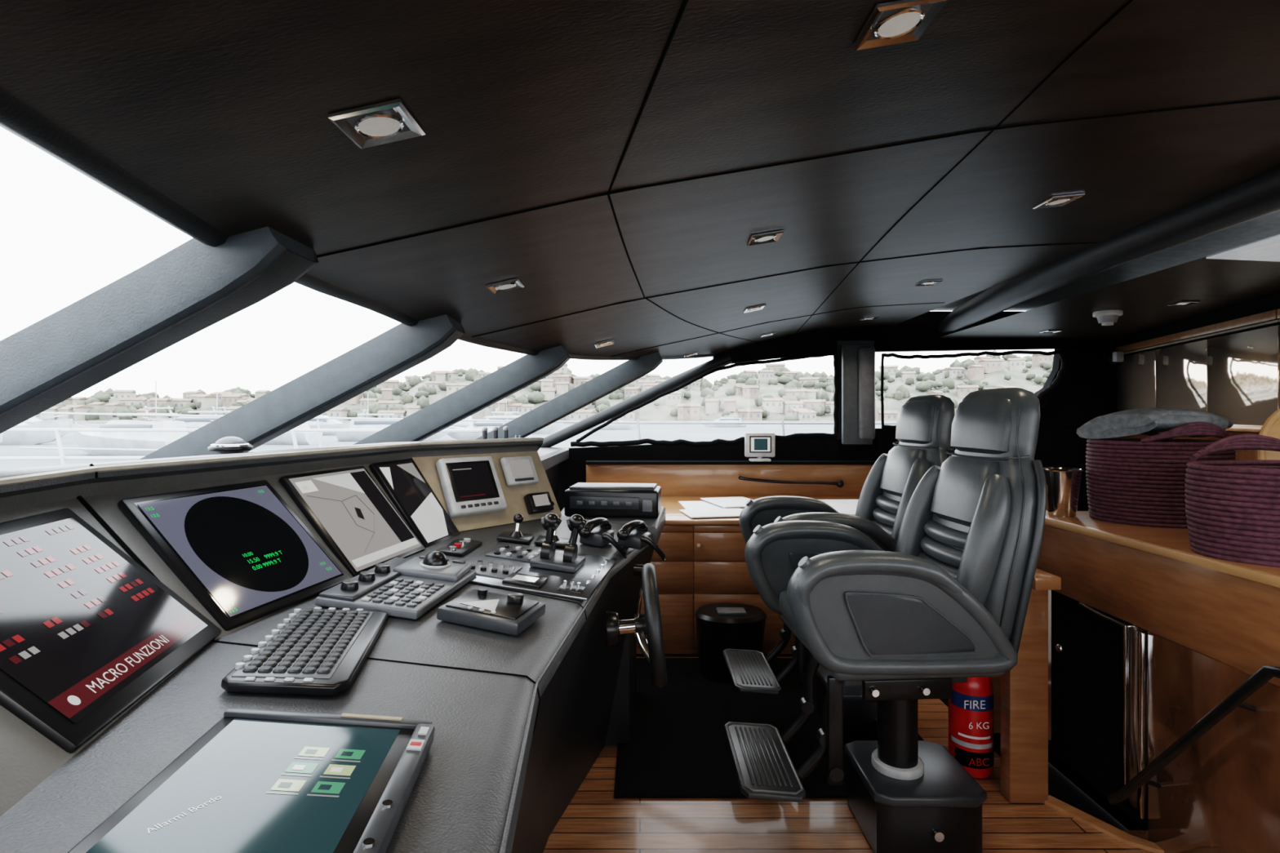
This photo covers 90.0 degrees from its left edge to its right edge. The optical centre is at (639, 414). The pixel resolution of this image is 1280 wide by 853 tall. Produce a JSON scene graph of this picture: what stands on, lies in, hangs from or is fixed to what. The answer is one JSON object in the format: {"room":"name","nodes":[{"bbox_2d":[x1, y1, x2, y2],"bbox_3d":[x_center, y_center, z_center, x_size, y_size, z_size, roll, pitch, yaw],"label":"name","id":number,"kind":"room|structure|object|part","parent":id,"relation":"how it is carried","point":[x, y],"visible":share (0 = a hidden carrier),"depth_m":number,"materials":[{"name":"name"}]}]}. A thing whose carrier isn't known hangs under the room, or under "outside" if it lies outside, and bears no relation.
{"room":"control cabin","nodes":[
{"label":"control cabin","id":0,"kind":"room"},
{"bbox_2d":[544,463,558,505],"bbox_3d":[-1.091,0.900,1.690,0.450,1.200,6.973,0,0,6],"label":"wall","id":1,"kind":"structure","parent":0,"point":[552,473],"depth_m":4.99,"materials":[{"name":"leather"}]},
{"bbox_2d":[0,0,1279,359],"bbox_3d":[1.699,-0.587,1.748,5.203,0.546,7.104,0,0,0],"label":"ceiling","id":2,"kind":"structure","parent":0,"point":[620,161],"depth_m":1.28,"materials":[{"name":"black wood"}]},
{"bbox_2d":[327,98,425,148],"bbox_3d":[-0.400,-0.443,0.980,0.107,0.030,0.108,0,0,0],"label":"recessed light","id":3,"kind":"object","parent":2,"relation":"in","point":[387,122],"depth_m":0.97,"materials":[{"name":"silver metal"}]},
{"bbox_2d":[485,278,524,293],"bbox_3d":[-0.450,-0.429,2.140,0.107,0.032,0.108,0,0,0],"label":"recessed light","id":4,"kind":"object","parent":2,"relation":"in","point":[513,284],"depth_m":2.13,"materials":[{"name":"silver metal"}]},
{"bbox_2d":[594,338,614,348],"bbox_3d":[-0.199,-0.400,3.600,0.108,0.042,0.108,0,0,0],"label":"recessed light","id":5,"kind":"object","parent":2,"relation":"in","point":[609,342],"depth_m":3.59,"materials":[{"name":"silver metal"}]},
{"bbox_2d":[684,351,697,357],"bbox_3d":[0.381,-0.448,4.800,0.108,0.042,0.108,0,0,0],"label":"recessed light","id":6,"kind":"object","parent":2,"relation":"in","point":[695,353],"depth_m":4.78,"materials":[{"name":"silver metal"}]},
{"bbox_2d":[743,303,766,312],"bbox_3d":[0.631,-0.583,3.520,0.108,0.033,0.108,0,0,0],"label":"recessed light","id":7,"kind":"object","parent":2,"relation":"in","point":[759,307],"depth_m":3.51,"materials":[{"name":"silver metal"}]},
{"bbox_2d":[746,229,784,245],"bbox_3d":[0.420,-0.593,2.150,0.108,0.026,0.108,0,0,0],"label":"recessed light","id":8,"kind":"object","parent":2,"relation":"in","point":[771,237],"depth_m":2.14,"materials":[{"name":"silver metal"}]},
{"bbox_2d":[760,331,777,337],"bbox_3d":[0.950,-0.596,4.750,0.108,0.033,0.108,0,0,0],"label":"recessed light","id":9,"kind":"object","parent":2,"relation":"in","point":[771,333],"depth_m":4.73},
{"bbox_2d":[858,315,879,319],"bbox_3d":[1.680,-0.707,4.700,0.108,0.015,0.108,0,0,0],"label":"recessed light","id":10,"kind":"object","parent":2,"relation":"in","point":[864,317],"depth_m":4.69,"materials":[{"name":"silver metal"}]},
{"bbox_2d":[851,0,948,50],"bbox_3d":[0.390,-0.589,0.965,0.107,0.024,0.108,0,0,0],"label":"recessed light","id":11,"kind":"object","parent":2,"relation":"in","point":[901,21],"depth_m":0.96,"materials":[{"name":"silver metal"}]},
{"bbox_2d":[915,279,943,285],"bbox_3d":[1.580,-0.720,3.500,0.108,0.014,0.108,0,0,0],"label":"recessed light","id":12,"kind":"object","parent":2,"relation":"in","point":[928,282],"depth_m":3.49,"materials":[{"name":"silver metal"}]},
{"bbox_2d":[1039,329,1062,333],"bbox_3d":[3.050,-0.618,4.750,0.108,0.009,0.108,0,0,0],"label":"recessed light","id":13,"kind":"object","parent":2,"relation":"in","point":[1048,331],"depth_m":4.74,"materials":[{"name":"silver metal"}]},
{"bbox_2d":[1031,193,1084,208],"bbox_3d":[1.410,-0.720,2.160,0.108,0.019,0.108,0,0,0],"label":"recessed light","id":14,"kind":"object","parent":2,"relation":"in","point":[1055,201],"depth_m":2.15,"materials":[{"name":"silver metal"}]},
{"bbox_2d":[1092,309,1123,325],"bbox_3d":[2.850,-0.588,3.900,0.150,0.085,0.150,0,0,0],"label":"smoke detector","id":15,"kind":"object","parent":2,"relation":"attached to","point":[1104,317],"visible":1,"depth_m":3.86,"materials":[{"name":"white plastic"}]},
{"bbox_2d":[937,168,1279,336],"bbox_3d":[2.272,-0.706,1.690,0.715,0.168,6.980,0,0,0],"label":"ceiling beam","id":16,"kind":"structure","parent":2,"relation":"attached to","point":[1260,196],"depth_m":2.64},
{"bbox_2d":[1164,301,1199,305],"bbox_3d":[3.050,-0.626,3.600,0.108,0.009,0.108,0,0,0],"label":"recessed light","id":17,"kind":"object","parent":2,"relation":"in","point":[1180,303],"depth_m":3.59,"materials":[{"name":"silver metal"}]},
{"bbox_2d":[1206,234,1279,262],"bbox_3d":[2.685,-0.638,2.440,0.830,0.009,0.560,0,0,0],"label":"ceiling hatch","id":18,"kind":"object","parent":2,"relation":"in","point":[1268,249],"depth_m":2.50,"materials":[{"name":"white"}]},
{"bbox_2d":[558,311,1121,511],"bbox_3d":[1.500,0.330,5.235,4.900,2.340,0.090,0,0,0],"label":"wall","id":19,"kind":"structure","parent":0,"point":[1087,391],"depth_m":5.20,"materials":[{"name":"black fabric"}]},
{"bbox_2d":[540,352,732,447],"bbox_3d":[-0.041,-0.103,5.120,1.557,0.787,0.070,0,0,0],"label":"pillar","id":20,"kind":"structure","parent":19,"relation":"attached to","point":[609,413],"depth_m":5.09,"materials":[{"name":"black metal"}]},
{"bbox_2d":[570,348,1068,447],"bbox_3d":[1.418,-0.134,5.060,3.931,0.781,0.062,0,0,0],"label":"window frame","id":21,"kind":"structure","parent":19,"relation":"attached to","point":[1064,357],"depth_m":5.04,"materials":[{"name":"black metal"}]},
{"bbox_2d":[841,344,875,444],"bbox_3d":[1.742,-0.160,5.103,0.245,0.800,0.105,0,0,0],"label":"window post","id":22,"kind":"object","parent":19,"relation":"attached to","point":[858,361],"visible":1,"depth_m":5.11,"materials":[{"name":"grey plastic"}]},
{"bbox_2d":[542,653,1155,852],"bbox_3d":[1.200,1.525,1.700,4.800,0.050,7.000,0,0,0],"label":"floor","id":23,"kind":"structure","parent":0,"point":[593,821],"depth_m":2.35,"materials":[{"name":"brown wood"}]},
{"bbox_2d":[0,437,665,852],"bbox_3d":[-0.585,0.800,1.564,1.450,1.400,3.873,0,0,0],"label":"console","id":24,"kind":"object","parent":23,"relation":"on","point":[521,721],"visible":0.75,"depth_m":1.27,"materials":[{"name":"plastic"}]},
{"bbox_2d":[0,508,222,753],"bbox_3d":[-0.931,0.316,1.041,0.278,0.270,0.470,0,0,-13],"label":"display","id":25,"kind":"object","parent":24,"relation":"in","point":[86,632],"visible":1,"depth_m":1.03,"materials":[{"name":"black glass"}]},
{"bbox_2d":[207,436,253,453],"bbox_3d":[-1.170,0.090,1.830,0.110,0.056,0.110,0,0,0],"label":"dome compass","id":26,"kind":"object","parent":24,"relation":"on","point":[227,445],"visible":0.81,"depth_m":1.80,"materials":[{"name":"grey plastic"}]},
{"bbox_2d":[117,480,350,631],"bbox_3d":[-0.944,0.316,1.540,0.270,0.272,0.415,0,0,10],"label":"display","id":27,"kind":"object","parent":24,"relation":"in","point":[245,555],"visible":1,"depth_m":1.48,"materials":[{"name":"black glass"}]},
{"bbox_2d":[66,706,435,852],"bbox_3d":[-0.449,0.470,0.802,0.309,0.060,0.362,0,0,-6],"label":"touchscreen monitor","id":28,"kind":"object","parent":24,"relation":"on","point":[259,780],"visible":1,"depth_m":0.79,"materials":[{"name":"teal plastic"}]},
{"bbox_2d":[221,607,388,696],"bbox_3d":[-0.639,0.454,1.271,0.200,0.048,0.430,0,0,-12],"label":"keyboard","id":29,"kind":"object","parent":24,"relation":"on","point":[317,651],"visible":1,"depth_m":1.18,"materials":[{"name":"black plastic"}]},
{"bbox_2d":[279,466,425,577],"bbox_3d":[-0.869,0.316,1.973,0.241,0.284,0.385,0,0,10],"label":"display","id":30,"kind":"object","parent":24,"relation":"in","point":[346,507],"visible":0.94,"depth_m":1.93,"materials":[{"name":"white glass"}]},
{"bbox_2d":[315,551,475,619],"bbox_3d":[-0.624,0.433,1.697,0.250,0.092,0.400,0,0,5],"label":"control keypad","id":31,"kind":"object","parent":24,"relation":"on","point":[397,587],"visible":1,"depth_m":1.64,"materials":[{"name":"grey plastic"}]},
{"bbox_2d":[368,458,460,547],"bbox_3d":[-0.808,0.316,2.318,0.218,0.296,0.260,0,0,10],"label":"display","id":32,"kind":"object","parent":24,"relation":"in","point":[401,480],"visible":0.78,"depth_m":2.29,"materials":[{"name":"black glass"}]},
{"bbox_2d":[435,537,482,556],"bbox_3d":[-0.619,0.452,2.202,0.090,0.028,0.200,0,0,5],"label":"panel","id":33,"kind":"object","parent":24,"relation":"on","point":[459,547],"visible":0.95,"depth_m":2.17,"materials":[{"name":"black plastic"}]},
{"bbox_2d":[435,455,506,517],"bbox_3d":[-0.673,0.284,2.563,0.141,0.224,0.250,0,0,42],"label":"display","id":34,"kind":"object","parent":24,"relation":"on","point":[471,486],"visible":1,"depth_m":2.53,"materials":[{"name":"grey plastic"}]},
{"bbox_2d":[436,587,545,635],"bbox_3d":[-0.358,0.472,1.560,0.210,0.065,0.170,0,0,14],"label":"controller","id":35,"kind":"object","parent":24,"relation":"on","point":[511,614],"visible":1,"depth_m":1.51,"materials":[{"name":"plastic"}]},
{"bbox_2d":[500,456,538,486],"bbox_3d":[-0.521,0.243,2.772,0.077,0.120,0.160,0,0,42],"label":"gauge","id":36,"kind":"object","parent":24,"relation":"attached to","point":[517,470],"visible":1,"depth_m":2.75,"materials":[{"name":"grey plastic"}]},
{"bbox_2d":[497,513,569,547],"bbox_3d":[-0.399,0.434,2.420,0.259,0.116,0.120,0,0,0],"label":"joystick","id":37,"kind":"object","parent":24,"relation":"on","point":[516,535],"visible":0.62,"depth_m":2.40,"materials":[{"name":"black plastic"}]},
{"bbox_2d":[524,491,554,514],"bbox_3d":[-0.433,0.381,2.756,0.074,0.088,0.120,0,0,42],"label":"display","id":38,"kind":"object","parent":24,"relation":"on","point":[540,502],"visible":1,"depth_m":2.73,"materials":[{"name":"black plastic"}]},
{"bbox_2d":[465,542,617,600],"bbox_3d":[-0.330,0.487,2.060,0.438,0.064,0.500,0,0,8],"label":"control panel","id":39,"kind":"object","parent":24,"relation":"on","point":[504,565],"visible":0.9,"depth_m":1.97,"materials":[{"name":"metal"}]},
{"bbox_2d":[529,513,586,573],"bbox_3d":[-0.262,0.412,2.099,0.161,0.176,0.150,0,0,8],"label":"lever","id":40,"kind":"object","parent":39,"relation":"on","point":[568,561],"visible":1,"depth_m":2.08,"materials":[{"name":"plastic"}]},
{"bbox_2d":[537,447,568,470],"bbox_3d":[-1.402,0.350,1.675,1.663,0.300,6.950,0,0,0],"label":"shelf","id":41,"kind":"object","parent":24,"relation":"attached to","point":[549,457],"visible":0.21,"depth_m":4.48,"materials":[{"name":"leather"}]},
{"bbox_2d":[0,226,318,433],"bbox_3d":[-1.508,0.026,1.362,1.576,0.902,0.178,0,0,0],"label":"windscreen mullion","id":42,"kind":"object","parent":41,"relation":"on","point":[194,286],"visible":0.98,"depth_m":1.30,"materials":[{"name":"leather"}]},
{"bbox_2d":[139,314,465,459],"bbox_3d":[-1.476,0.042,2.442,1.581,0.914,0.178,0,0,0],"label":"windscreen mullion","id":43,"kind":"object","parent":41,"relation":"on","point":[402,347],"visible":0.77,"depth_m":2.38,"materials":[{"name":"metal"}]},
{"bbox_2d":[353,345,570,444],"bbox_3d":[-1.175,0.051,3.472,1.581,0.914,0.178,0,0,0],"label":"windscreen mullion","id":44,"kind":"object","parent":41,"relation":"on","point":[527,370],"visible":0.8,"depth_m":3.41,"materials":[{"name":"metal"}]},
{"bbox_2d":[481,426,508,439],"bbox_3d":[-0.700,0.157,3.100,0.028,0.202,0.156,0,0,39],"label":"posts","id":45,"kind":"object","parent":41,"relation":"on","point":[505,428],"visible":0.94,"depth_m":3.09,"materials":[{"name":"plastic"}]},
{"bbox_2d":[476,351,662,439],"bbox_3d":[-0.634,-0.008,4.422,1.581,0.914,0.178,0,0,0],"label":"windscreen mullion","id":46,"kind":"object","parent":41,"relation":"on","point":[630,371],"visible":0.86,"depth_m":4.36,"materials":[{"name":"metal"}]},
{"bbox_2d":[564,482,661,517],"bbox_3d":[-0.131,0.425,3.214,0.460,0.145,0.252,0,0,6],"label":"printer","id":47,"kind":"object","parent":24,"relation":"on","point":[583,499],"visible":1,"depth_m":3.10,"materials":[{"name":"black plastic"}]},
{"bbox_2d":[578,517,666,561],"bbox_3d":[-0.076,0.478,2.482,0.327,0.149,0.240,0,0,-8],"label":"handset","id":48,"kind":"object","parent":24,"relation":"on","point":[590,535],"visible":0.98,"depth_m":2.45,"materials":[{"name":"plastic"}]},
{"bbox_2d":[604,563,667,688],"bbox_3d":[-0.012,0.660,2.020,0.194,0.374,0.376,0,0,0],"label":"steering wheel","id":49,"kind":"object","parent":24,"relation":"attached to","point":[650,624],"visible":1,"depth_m":1.91,"materials":[{"name":"leather"}]},
{"bbox_2d":[633,564,644,576],"bbox_3d":[0.018,0.600,2.461,0.078,0.044,0.044,0,0,14],"label":"marker lamp","id":50,"kind":"object","parent":24,"relation":"attached to","point":[637,568],"visible":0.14,"depth_m":2.45,"materials":[{"name":"plastic"}]},
{"bbox_2d":[585,460,875,653],"bbox_3d":[0.820,0.924,4.543,2.500,1.112,1.235,0,0,0],"label":"wooden cabinet","id":51,"kind":"object","parent":23,"relation":"on","point":[704,564],"depth_m":3.96,"materials":[{"name":"brown wood"}]},
{"bbox_2d":[744,432,775,461],"bbox_3d":[0.940,0.254,5.020,0.235,0.223,0.080,0,0,0],"label":"monitor","id":52,"kind":"object","parent":51,"relation":"on","point":[759,445],"visible":1,"depth_m":4.99,"materials":[{"name":"grey plastic"}]},
{"bbox_2d":[678,496,858,518],"bbox_3d":[1.014,0.637,4.436,1.497,0.022,0.920,0,0,0],"label":"charts","id":53,"kind":"object","parent":51,"relation":"on","point":[715,507],"visible":0.43,"depth_m":4.42,"materials":[{"name":"white paper"}]},
{"bbox_3d":[1.197,0.531,5.060,0.834,0.087,0.067,0,0,0],"label":"grab handle","id":54,"kind":"part","parent":51,"relation":"part of","materials":[{"name":"black metal"}]},
{"bbox_2d":[614,657,924,798],"bbox_3d":[0.600,1.494,3.210,1.400,0.012,1.420,0,0,0],"label":"floor mat","id":55,"kind":"object","parent":23,"relation":"on","point":[677,747],"visible":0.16,"depth_m":2.98,"materials":[{"name":"black carpet"}]},
{"bbox_2d":[694,603,766,682],"bbox_3d":[0.520,1.300,3.680,0.412,0.375,0.330,0,0,0],"label":"waste bin","id":56,"kind":"object","parent":55,"relation":"on","point":[720,627],"visible":0.91,"depth_m":3.57,"materials":[{"name":"black plastic"}]},
{"bbox_2d":[722,394,955,742],"bbox_3d":[0.941,0.703,3.067,1.035,1.589,0.703,0,0,0],"label":"chair","id":57,"kind":"object","parent":55,"relation":"on","point":[924,422],"visible":0.47,"depth_m":2.98,"materials":[{"name":"black leather"}]},
{"bbox_2d":[724,387,1046,852],"bbox_3d":[0.847,0.703,2.284,1.036,1.589,0.713,0,0,0],"label":"chair","id":58,"kind":"object","parent":23,"relation":"on","point":[948,606],"visible":1,"depth_m":2.12,"materials":[{"name":"black leather"}]},
{"bbox_2d":[948,676,993,779],"bbox_3d":[1.357,1.226,2.698,0.263,0.545,0.174,0,0,0],"label":"fire extinguisher","id":59,"kind":"object","parent":23,"relation":"on","point":[971,705],"visible":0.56,"depth_m":2.63,"materials":[{"name":"red metal"}]},
{"bbox_2d":[991,568,1061,803],"bbox_3d":[1.587,0.965,2.775,0.325,1.070,0.710,0,0,0],"label":"wooden post","id":60,"kind":"object","parent":23,"relation":"on","point":[1020,695],"visible":0.39,"depth_m":2.46,"materials":[{"name":"brown wood"}]},
{"bbox_2d":[939,698,1148,840],"bbox_3d":[2.300,2.045,3.600,1.700,1.150,3.400,0,0,0],"label":"wall","id":61,"kind":"structure","parent":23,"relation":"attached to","point":[1065,784],"depth_m":4.28,"materials":[{"name":"brown wood"}]},
{"bbox_2d":[1044,795,1164,852],"bbox_3d":[2.401,1.493,2.186,1.793,0.014,0.340,0,0,10],"label":"floor edge trim","id":62,"kind":"object","parent":23,"relation":"on","point":[1078,815],"visible":0.71,"depth_m":2.31,"materials":[{"name":"brown wood"}]},
{"bbox_2d":[1036,511,1279,852],"bbox_3d":[2.446,0.982,1.875,1.469,1.067,2.250,0,0,0],"label":"wooden partition","id":63,"kind":"object","parent":23,"relation":"on","point":[1211,624],"depth_m":2.05,"materials":[{"name":"brown wood"}]},
{"bbox_2d":[1043,466,1082,517],"bbox_3d":[1.865,0.343,2.840,0.166,0.210,0.166,0,0,0],"label":"ice bucket","id":64,"kind":"object","parent":63,"relation":"on","point":[1063,483],"visible":0.84,"depth_m":2.78,"materials":[{"name":"silver metal"}]},
{"bbox_2d":[1051,590,1148,831],"bbox_3d":[1.812,1.126,2.550,0.085,0.738,0.581,0,0,0],"label":"door","id":65,"kind":"structure","parent":63,"relation":"attached to","point":[1100,660],"depth_m":2.54,"materials":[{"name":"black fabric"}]},
{"bbox_2d":[1075,408,1235,528],"bbox_3d":[2.200,0.211,2.720,0.533,0.478,0.438,0,0,-5],"label":"woven basket","id":66,"kind":"object","parent":63,"relation":"on","point":[1138,482],"visible":0.77,"depth_m":2.58,"materials":[{"name":"fabric"}]},
{"bbox_3d":[1.749,1.048,1.775,0.075,0.750,1.152,0,0,0],"label":"stair handrail","id":67,"kind":"part","parent":63,"relation":"part of","materials":[{"name":"black metal"}]},
{"bbox_2d":[1184,434,1279,567],"bbox_3d":[2.130,0.259,2.020,0.722,0.382,0.470,0,0,4],"label":"woven basket","id":68,"kind":"object","parent":63,"relation":"on","point":[1233,507],"visible":1,"depth_m":1.96,"materials":[{"name":"fabric"}]},
{"bbox_2d":[1255,408,1279,460],"bbox_3d":[2.500,0.201,2.387,0.428,0.498,0.126,0,0,0],"label":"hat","id":69,"kind":"object","parent":68,"relation":"in","point":[1271,427],"visible":0.45,"depth_m":2.38,"materials":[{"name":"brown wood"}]},
{"bbox_2d":[1115,293,1279,459],"bbox_3d":[3.447,0.500,3.269,0.349,2.400,3.972,0,0,10],"label":"mirror","id":70,"kind":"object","parent":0,"point":[1225,363],"depth_m":3.88,"materials":[{"name":"grey mirror"}]},
{"bbox_2d":[1107,351,1124,364],"bbox_3d":[3.720,-0.445,5.003,0.060,0.090,0.095,0,0,0],"label":"security camera","id":71,"kind":"object","parent":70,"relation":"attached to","point":[1117,357],"visible":1,"depth_m":4.96,"materials":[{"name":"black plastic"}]},
{"label":"outside","id":72,"kind":"structure","parent":0,"visible":0},
{"bbox_2d":[0,427,492,465],"bbox_3d":[-8.600,0.467,1.500,14.801,0.966,9.000,0,0,0],"label":"foredeck","id":73,"kind":"object","parent":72,"point":[56,430],"visible":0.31,"depth_m":5.71,"materials":[{"name":"white"}]},
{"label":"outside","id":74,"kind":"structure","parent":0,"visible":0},
{"bbox_2d":[35,350,1053,423],"bbox_3d":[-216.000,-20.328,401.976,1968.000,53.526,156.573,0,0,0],"label":"hillside","id":75,"kind":"structure","parent":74,"point":[773,393],"depth_m":372.96,"materials":[{"name":"plant"}]},
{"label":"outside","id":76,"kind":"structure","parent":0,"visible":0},
{"bbox_2d":[0,423,896,471],"bbox_3d":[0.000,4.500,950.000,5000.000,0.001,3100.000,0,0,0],"label":"sea water","id":77,"kind":"structure","parent":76,"point":[668,432],"depth_m":128.28,"materials":[{"name":"liquid"}]},
{"bbox_2d":[0,432,2,442],"bbox_3d":[-78.286,0.200,65.179,19.937,9.400,7.977,0,0,0],"label":"yacht","id":78,"kind":"object","parent":77,"relation":"on","point":[1,434],"visible":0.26,"depth_m":68.51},
{"bbox_2d":[0,414,68,444],"bbox_3d":[-98.165,-0.230,95.420,22.160,10.340,6.913,0,0,0],"label":"yacht","id":79,"kind":"object","parent":77,"relation":"on","point":[8,437],"visible":0.55,"depth_m":95.94,"materials":[{"name":"white"}]},
{"bbox_2d":[23,413,72,427],"bbox_3d":[-121.991,-0.660,124.000,24.018,11.280,6.240,0,0,0],"label":"yacht","id":80,"kind":"object","parent":77,"relation":"on","point":[29,421],"visible":0.19,"depth_m":123.06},
{"bbox_2d":[75,381,188,456],"bbox_3d":[-56.006,0.630,70.002,18.014,8.460,4.680,0,0,20],"label":"yacht","id":81,"kind":"object","parent":77,"relation":"on","point":[126,440],"visible":0.66,"depth_m":67.63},
{"bbox_2d":[142,390,230,433],"bbox_3d":[-83.909,0.200,119.714,20.142,9.400,5.753,0,0,0],"label":"yacht","id":82,"kind":"object","parent":77,"relation":"on","point":[190,422],"visible":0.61,"depth_m":117.95,"materials":[{"name":"white plastic"}]},
{"bbox_2d":[210,420,323,444],"bbox_3d":[-57.830,0.630,97.449,18.105,8.460,6.101,0,0,0],"label":"yacht","id":83,"kind":"object","parent":77,"relation":"on","point":[302,437],"visible":0.08,"depth_m":95.54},
{"bbox_2d":[307,415,363,435],"bbox_3d":[-70.071,0.200,139.801,20.129,9.400,5.586,0,0,0],"label":"yacht","id":84,"kind":"object","parent":77,"relation":"on","point":[324,423],"visible":0.2,"depth_m":138.43,"materials":[{"name":"white"}]},
{"bbox_2d":[336,393,449,441],"bbox_3d":[-42.170,0.630,109.449,18.105,8.460,6.101,0,0,0],"label":"yacht","id":85,"kind":"object","parent":77,"relation":"on","point":[355,424],"visible":0.46,"depth_m":107.61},
{"bbox_2d":[400,415,473,427],"bbox_3d":[-49.928,0.200,159.801,20.129,9.400,5.586,0,0,0],"label":"yacht","id":86,"kind":"object","parent":77,"relation":"on","point":[461,425],"visible":0.09,"depth_m":157.59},
{"bbox_2d":[73,421,896,423],"bbox_3d":[20.000,3.900,318.000,600.000,1.600,4.000,0,0,0],"label":"breakwater","id":87,"kind":"object","parent":77,"relation":"in","point":[78,422],"visible":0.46,"depth_m":316.02,"materials":[{"name":"grey concrete"}]},
{"bbox_2d":[447,399,532,439],"bbox_3d":[-26.771,1.060,111.343,15.950,7.520,6.382,0,0,0],"label":"yacht","id":88,"kind":"object","parent":77,"relation":"on","point":[479,424],"visible":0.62,"depth_m":110.94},
{"bbox_2d":[486,408,563,434],"bbox_3d":[-28.150,0.200,149.473,20.145,9.400,6.285,0,0,0],"label":"yacht","id":89,"kind":"object","parent":77,"relation":"on","point":[553,427],"visible":0.34,"depth_m":149.61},
{"bbox_2d":[587,405,639,430],"bbox_3d":[-7.994,1.060,190.000,16.012,7.520,4.160,0,0,0],"label":"yacht","id":90,"kind":"object","parent":77,"relation":"on","point":[611,426],"visible":0.42,"depth_m":188.71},
{"bbox_2d":[701,413,746,426],"bbox_3d":[29.994,1.060,230.000,16.012,7.520,4.160,0,0,0],"label":"yacht","id":91,"kind":"object","parent":77,"relation":"on","point":[724,419],"visible":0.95,"depth_m":228.63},
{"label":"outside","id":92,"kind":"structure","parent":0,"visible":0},
{"bbox_2d":[19,412,896,452],"bbox_3d":[-1.000,0.636,6.200,10.000,1.331,0.024,0,0,0],"label":"deck railing","id":93,"kind":"object","parent":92,"point":[504,421],"visible":0.31,"depth_m":6.19,"materials":[{"name":"silver metal"}]}
]}

